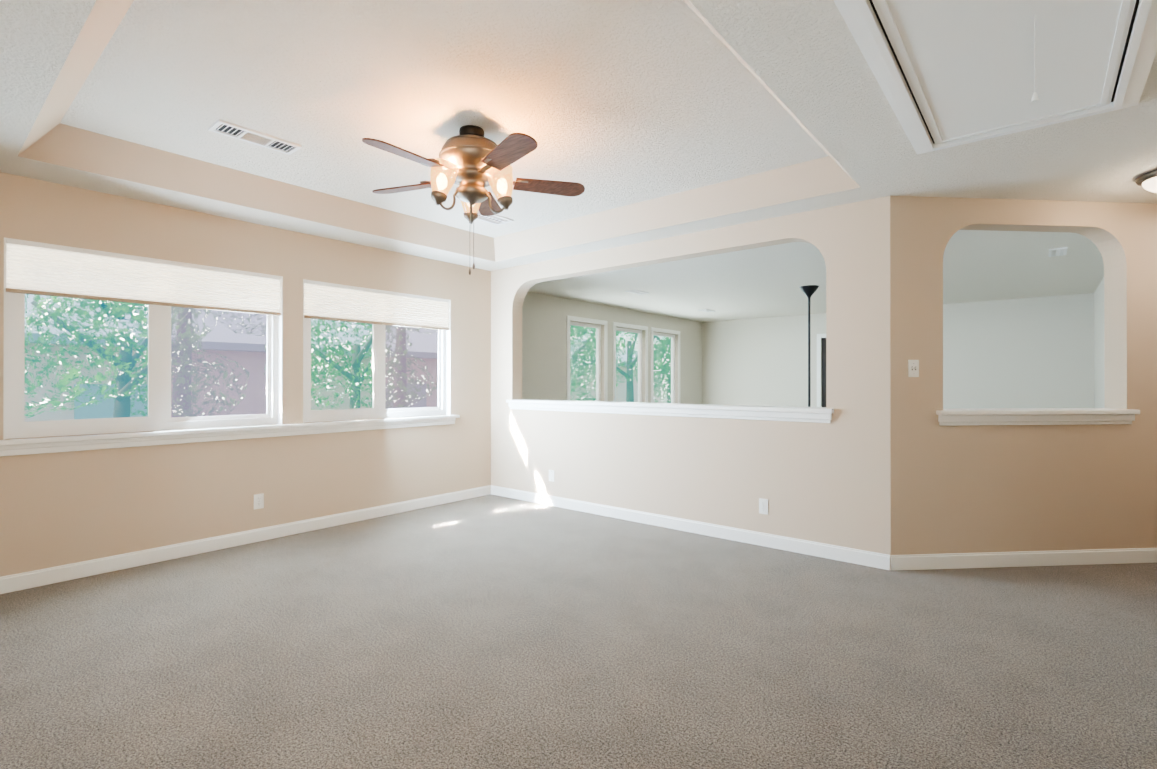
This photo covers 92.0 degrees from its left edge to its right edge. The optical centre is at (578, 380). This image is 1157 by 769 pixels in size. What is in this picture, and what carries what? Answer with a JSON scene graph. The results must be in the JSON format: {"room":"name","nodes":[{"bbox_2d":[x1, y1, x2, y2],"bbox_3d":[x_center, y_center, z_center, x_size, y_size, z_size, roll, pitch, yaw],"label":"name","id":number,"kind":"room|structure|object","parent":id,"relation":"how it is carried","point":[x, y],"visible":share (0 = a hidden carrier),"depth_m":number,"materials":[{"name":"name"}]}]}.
{"room":"empty living room","nodes":[
{"label":"empty living room","id":0,"kind":"room"},
{"bbox_2d":[0,172,490,576],"bbox_3d":[-2.965,-0.113,3.896,0.150,2.720,6.075,0,0,40],"label":"wall","id":1,"kind":"structure","parent":0,"point":[61,508],"depth_m":4.20,"materials":[{"name":"beige paint"}]},
{"bbox_2d":[5,244,277,438],"bbox_3d":[-2.949,-0.248,3.945,0.064,1.190,1.570,0,0,40],"label":"sliding window","id":2,"kind":"structure","parent":1,"relation":"in","point":[158,417],"depth_m":3.91,"materials":[{"name":"white plastic"}]},
{"bbox_2d":[6,239,280,315],"bbox_3d":[-2.899,-0.683,3.905,0.050,0.309,1.546,0,0,40],"label":"window blind","id":3,"kind":"object","parent":2,"relation":"attached to","point":[42,269],"visible":0.94,"depth_m":3.76,"materials":[{"name":"white fabric"}]},
{"bbox_2d":[3,237,282,439],"bbox_3d":[-2.903,-0.248,3.907,0.065,1.190,1.570,0,0,40],"label":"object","id":4,"kind":"object","parent":1,"relation":"attached to","point":[280,370],"depth_m":4.33,"materials":[{"name":"white wood"}]},
{"bbox_2d":[0,415,459,455],"bbox_3d":[-2.343,0.395,4.526,0.115,0.095,3.360,0,0,40],"label":"window sill","id":5,"kind":"structure","parent":1,"relation":"attached to","point":[24,446],"depth_m":4.00,"materials":[{"name":"white wood"}]},
{"bbox_2d":[254,493,263,509],"bbox_3d":[-2.488,0.938,4.346,0.009,0.114,0.070,0,0,40],"label":"outlet","id":6,"kind":"object","parent":1,"relation":"attached to","point":[258,501],"visible":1,"depth_m":4.34,"materials":[{"name":"white plastic"}]},
{"bbox_2d":[304,318,445,422],"bbox_3d":[-1.868,-0.246,5.251,0.064,1.190,1.500,0,0,40],"label":"sliding window","id":7,"kind":"structure","parent":1,"relation":"in","point":[377,410],"depth_m":5.24,"materials":[{"name":"white plastic"}]},
{"bbox_2d":[304,280,449,329],"bbox_3d":[-1.819,-0.680,5.211,0.050,0.309,1.476,0,0,40],"label":"window blind","id":8,"kind":"object","parent":1,"relation":"attached to","point":[325,301],"visible":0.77,"depth_m":5.11,"materials":[{"name":"white fabric"}]},
{"bbox_2d":[303,279,450,422],"bbox_3d":[-1.822,-0.246,5.213,0.065,1.190,1.500,0,0,40],"label":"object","id":9,"kind":"object","parent":1,"relation":"attached to","point":[448,332],"depth_m":5.77,"materials":[{"name":"white wood"}]},
{"bbox_2d":[0,485,1156,593],"bbox_3d":[0.504,1.194,2.792,6.600,0.100,8.800,0,0,40],"label":"baseboard","id":10,"kind":"structure","parent":1,"relation":"attached to","point":[34,578],"depth_m":3.92,"materials":[{"name":"white wood"}]},
{"bbox_2d":[0,494,1156,768],"bbox_3d":[1.477,1.308,4.518,7.700,0.120,12.700,0,0,40],"label":"floor","id":11,"kind":"structure","parent":0,"point":[490,632],"depth_m":2.51,"materials":[{"name":"carpet"}]},
{"bbox_2d":[799,285,818,406],"bbox_3d":[2.180,0.179,5.275,0.280,2.140,0.280,0,0,40],"label":"lamp","id":12,"kind":"object","parent":11,"relation":"on","point":[808,291],"visible":0.58,"depth_m":5.27,"materials":[{"name":"black metal"}]},
{"bbox_2d":[0,0,1156,321],"bbox_3d":[1.500,-1.317,4.504,7.640,0.190,12.700,0,0,40],"label":"ceiling","id":13,"kind":"structure","parent":0,"point":[644,120],"depth_m":3.03,"materials":[{"name":"white paint"}]},
{"bbox_2d":[208,119,301,154],"bbox_3d":[-1.868,-1.409,3.241,0.170,0.012,0.440,0,0,40],"label":"ceiling vent","id":14,"kind":"object","parent":13,"relation":"in","point":[228,129],"visible":1,"depth_m":3.22,"materials":[{"name":"white metal"}]},
{"bbox_2d":[362,125,584,274],"bbox_3d":[-0.630,-1.007,3.110,1.271,0.816,1.228,0,0,40],"label":"ceiling fan","id":15,"kind":"object","parent":13,"relation":"hanging from","point":[471,161],"visible":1,"depth_m":3.04,"materials":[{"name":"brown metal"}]},
{"bbox_2d":[463,210,513,224],"bbox_3d":[-0.772,-1.406,4.800,0.200,0.012,0.400,0,0,40],"label":"ceiling vent","id":16,"kind":"object","parent":13,"relation":"in","point":[496,219],"visible":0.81,"depth_m":4.84,"materials":[{"name":"white"}]},
{"bbox_2d":[625,290,648,294],"bbox_3d":[0.801,-1.210,7.612,0.160,0.012,0.340,0,0,40],"label":"ceiling vent","id":17,"kind":"object","parent":13,"relation":"in","point":[638,292],"visible":1,"depth_m":7.60,"materials":[{"name":"white metal"}]},
{"bbox_2d":[698,309,714,311],"bbox_3d":[2.193,-1.206,9.576,0.160,0.012,0.340,0,0,40],"label":"ceiling vent","id":18,"kind":"object","parent":13,"relation":"in","point":[705,310],"visible":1,"depth_m":9.52,"materials":[{"name":"white metal"}]},
{"bbox_2d":[834,0,1156,153],"bbox_3d":[1.580,-1.080,2.050,0.840,0.302,1.750,0,0,40],"label":"attic hatch","id":19,"kind":"object","parent":13,"relation":"attached to","point":[949,73],"visible":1,"depth_m":2.10,"materials":[{"name":"white"}]},
{"bbox_2d":[1049,247,1067,256],"bbox_3d":[4.518,-1.215,5.265,0.130,0.012,0.360,0,0,40],"label":"ceiling vent","id":20,"kind":"object","parent":13,"relation":"in","point":[1057,252],"visible":1,"depth_m":5.24,"materials":[{"name":"white metal"}]},
{"bbox_2d":[1135,169,1156,192],"bbox_3d":[3.492,-1.159,3.271,0.330,0.130,0.330,0,0,40],"label":"flush ceiling light","id":21,"kind":"object","parent":13,"relation":"attached to","point":[1147,181],"visible":1,"depth_m":3.29,"materials":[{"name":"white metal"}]},
{"bbox_2d":[522,292,701,403],"bbox_3d":[0.566,-0.103,9.216,0.150,2.720,6.325,0,0,40],"label":"wall","id":22,"kind":"structure","parent":0,"point":[544,346],"depth_m":8.29,"materials":[{"name":"beige paint"}]},
{"bbox_2d":[570,321,600,400],"bbox_3d":[0.069,-0.044,8.638,0.060,1.700,0.850,0,0,40],"label":"window","id":23,"kind":"structure","parent":22,"relation":"in","point":[598,362],"depth_m":8.92,"materials":[{"name":"white plastic"}]},
{"bbox_2d":[567,315,679,402],"bbox_3d":[0.894,-0.042,9.480,0.018,1.840,3.340,0,0,40],"label":"window trim","id":24,"kind":"structure","parent":22,"relation":"in","point":[596,321],"depth_m":9.12,"materials":[{"name":"white wood"}]},
{"bbox_2d":[616,327,641,401],"bbox_3d":[0.818,-0.042,9.543,0.060,1.700,0.900,0,0,40],"label":"window","id":25,"kind":"structure","parent":22,"relation":"in","point":[639,332],"depth_m":9.85,"materials":[{"name":"white plastic"}]},
{"bbox_2d":[654,332,674,402],"bbox_3d":[1.551,-0.041,10.430,0.060,1.700,0.900,0,0,40],"label":"window","id":26,"kind":"structure","parent":22,"relation":"in","point":[672,364],"depth_m":10.74,"materials":[{"name":"white plastic"}]},
{"bbox_2d":[491,196,890,569],"bbox_3d":[0.275,-0.111,5.256,4.750,2.720,0.150,0,0,40],"label":"wall","id":27,"kind":"structure","parent":0,"point":[827,483],"depth_m":4.31,"materials":[{"name":"beige paint"}]},
{"bbox_2d":[549,470,553,481],"bbox_3d":[-0.274,0.950,5.602,0.070,0.114,0.012,0,0,40],"label":"outlet","id":28,"kind":"object","parent":27,"relation":"attached to","point":[551,475],"visible":1,"depth_m":5.60,"materials":[{"name":"white plastic"}]},
{"bbox_2d":[506,399,833,422],"bbox_3d":[0.568,0.248,5.013,3.290,0.102,0.240,0,0,40],"label":"ledge","id":29,"kind":"object","parent":27,"relation":"on","point":[793,414],"visible":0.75,"depth_m":4.62,"materials":[{"name":"white"}]},
{"bbox_2d":[759,498,767,514],"bbox_3d":[1.399,0.947,4.220,0.070,0.114,0.009,0,0,40],"label":"outlet","id":30,"kind":"object","parent":27,"relation":"attached to","point":[763,506],"visible":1,"depth_m":4.22,"materials":[{"name":"white plastic"}]},
{"bbox_2d":[702,293,1093,408],"bbox_3d":[4.891,-0.102,9.678,6.226,2.720,0.200,0,0,40],"label":"wall","id":31,"kind":"structure","parent":0,"point":[1035,352],"depth_m":8.58,"materials":[{"name":"beige paint"}]},
{"bbox_2d":[817,333,825,406],"bbox_3d":[4.684,0.206,9.753,0.980,2.105,0.088,0,0,40],"label":"door frame","id":32,"kind":"structure","parent":31,"relation":"attached to","point":[820,336],"depth_m":10.00,"materials":[{"name":"white wood"}]},
{"bbox_2d":[890,196,1156,554],"bbox_3d":[3.082,-0.113,3.847,2.070,2.720,0.150,0,0,-5],"label":"wall","id":33,"kind":"structure","parent":0,"point":[982,488],"depth_m":3.76,"materials":[{"name":"beige paint"}]},
{"bbox_2d":[908,360,918,376],"bbox_3d":[2.217,-0.084,3.695,0.054,0.114,0.053,0,0,40],"label":"light switch","id":34,"kind":"object","parent":33,"relation":"attached to","point":[913,368],"visible":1,"depth_m":3.69,"materials":[{"name":"white plastic"}]},
{"bbox_2d":[936,408,1139,425],"bbox_3d":[3.087,0.246,3.847,1.440,0.102,0.240,0,0,-5],"label":"cap","id":35,"kind":"object","parent":33,"relation":"on","point":[1041,416],"visible":0.81,"depth_m":3.75,"materials":[{"name":"white wood"}]},
{"bbox_2d":[1094,278,1104,407],"bbox_3d":[5.667,-0.110,5.841,0.140,2.720,5.024,0,0,40],"label":"wall","id":36,"kind":"structure","parent":0,"point":[1099,397],"depth_m":7.04,"materials":[{"name":"beige paint"}]},
{"label":"outside","id":37,"kind":"structure","parent":0,"visible":0},
{"bbox_3d":[-8.278,4.365,13.036,100.000,0.200,110.000,0,0,40],"label":"ground","id":38,"kind":"structure","parent":37,"visible":0},
{"bbox_2d":[24,294,249,418],"bbox_3d":[-5.037,1.359,6.184,2.356,5.795,2.375,0,0,40],"label":"tree","id":39,"kind":"object","parent":38,"relation":"on","point":[125,362],"depth_m":5.99,"materials":[{"name":"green plant"}]},
{"bbox_2d":[84,299,266,416],"bbox_3d":[-6.448,-0.120,9.377,3.664,8.763,3.582,0,0,40],"label":"tree","id":40,"kind":"object","parent":38,"relation":"on","point":[227,313],"depth_m":9.23,"materials":[{"name":"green plant"}]},
{"bbox_2d":[24,294,664,420],"bbox_3d":[-9.508,1.047,16.655,8.400,6.450,34.900,0,0,40],"label":"neighbouring house","id":41,"kind":"structure","parent":38,"relation":"on","point":[104,409],"depth_m":12.65,"materials":[{"name":"paint"}]},
{"bbox_2d":[263,319,436,409],"bbox_3d":[-3.407,1.241,8.462,2.517,6.040,2.518,0,0,40],"label":"tree","id":42,"kind":"object","parent":38,"relation":"on","point":[356,380],"depth_m":8.34,"materials":[{"name":"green plant"}]},
{"bbox_2d":[353,322,435,407],"bbox_3d":[-4.181,-0.259,12.849,3.803,9.056,3.992,0,0,40],"label":"tree","id":43,"kind":"object","parent":38,"relation":"on","point":[402,360],"depth_m":12.85,"materials":[{"name":"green plant"}]},
{"bbox_2d":[570,325,587,341],"bbox_3d":[-1.521,-0.303,16.451,3.699,9.158,3.700,0,0,40],"label":"tree","id":44,"kind":"object","parent":38,"relation":"on","point":[575,332],"depth_m":16.46,"materials":[{"name":"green plant"}]},
{"bbox_2d":[570,325,626,400],"bbox_3d":[-0.316,1.160,12.579,2.865,6.217,2.755,0,0,40],"label":"tree","id":45,"kind":"object","parent":38,"relation":"on","point":[580,357],"depth_m":12.33,"materials":[{"name":"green plant"}]},
{"bbox_2d":[570,328,670,402],"bbox_3d":[1.474,0.590,15.669,3.549,7.370,3.803,0,0,40],"label":"tree","id":46,"kind":"object","parent":38,"relation":"on","point":[630,370],"depth_m":15.56,"materials":[{"name":"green plant"}]},
{"bbox_2d":[625,332,670,402],"bbox_3d":[3.332,0.158,19.631,4.552,8.250,4.509,0,0,40],"label":"tree","id":47,"kind":"object","parent":38,"relation":"on","point":[664,356],"depth_m":19.44,"materials":[{"name":"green plant"}]}
]}

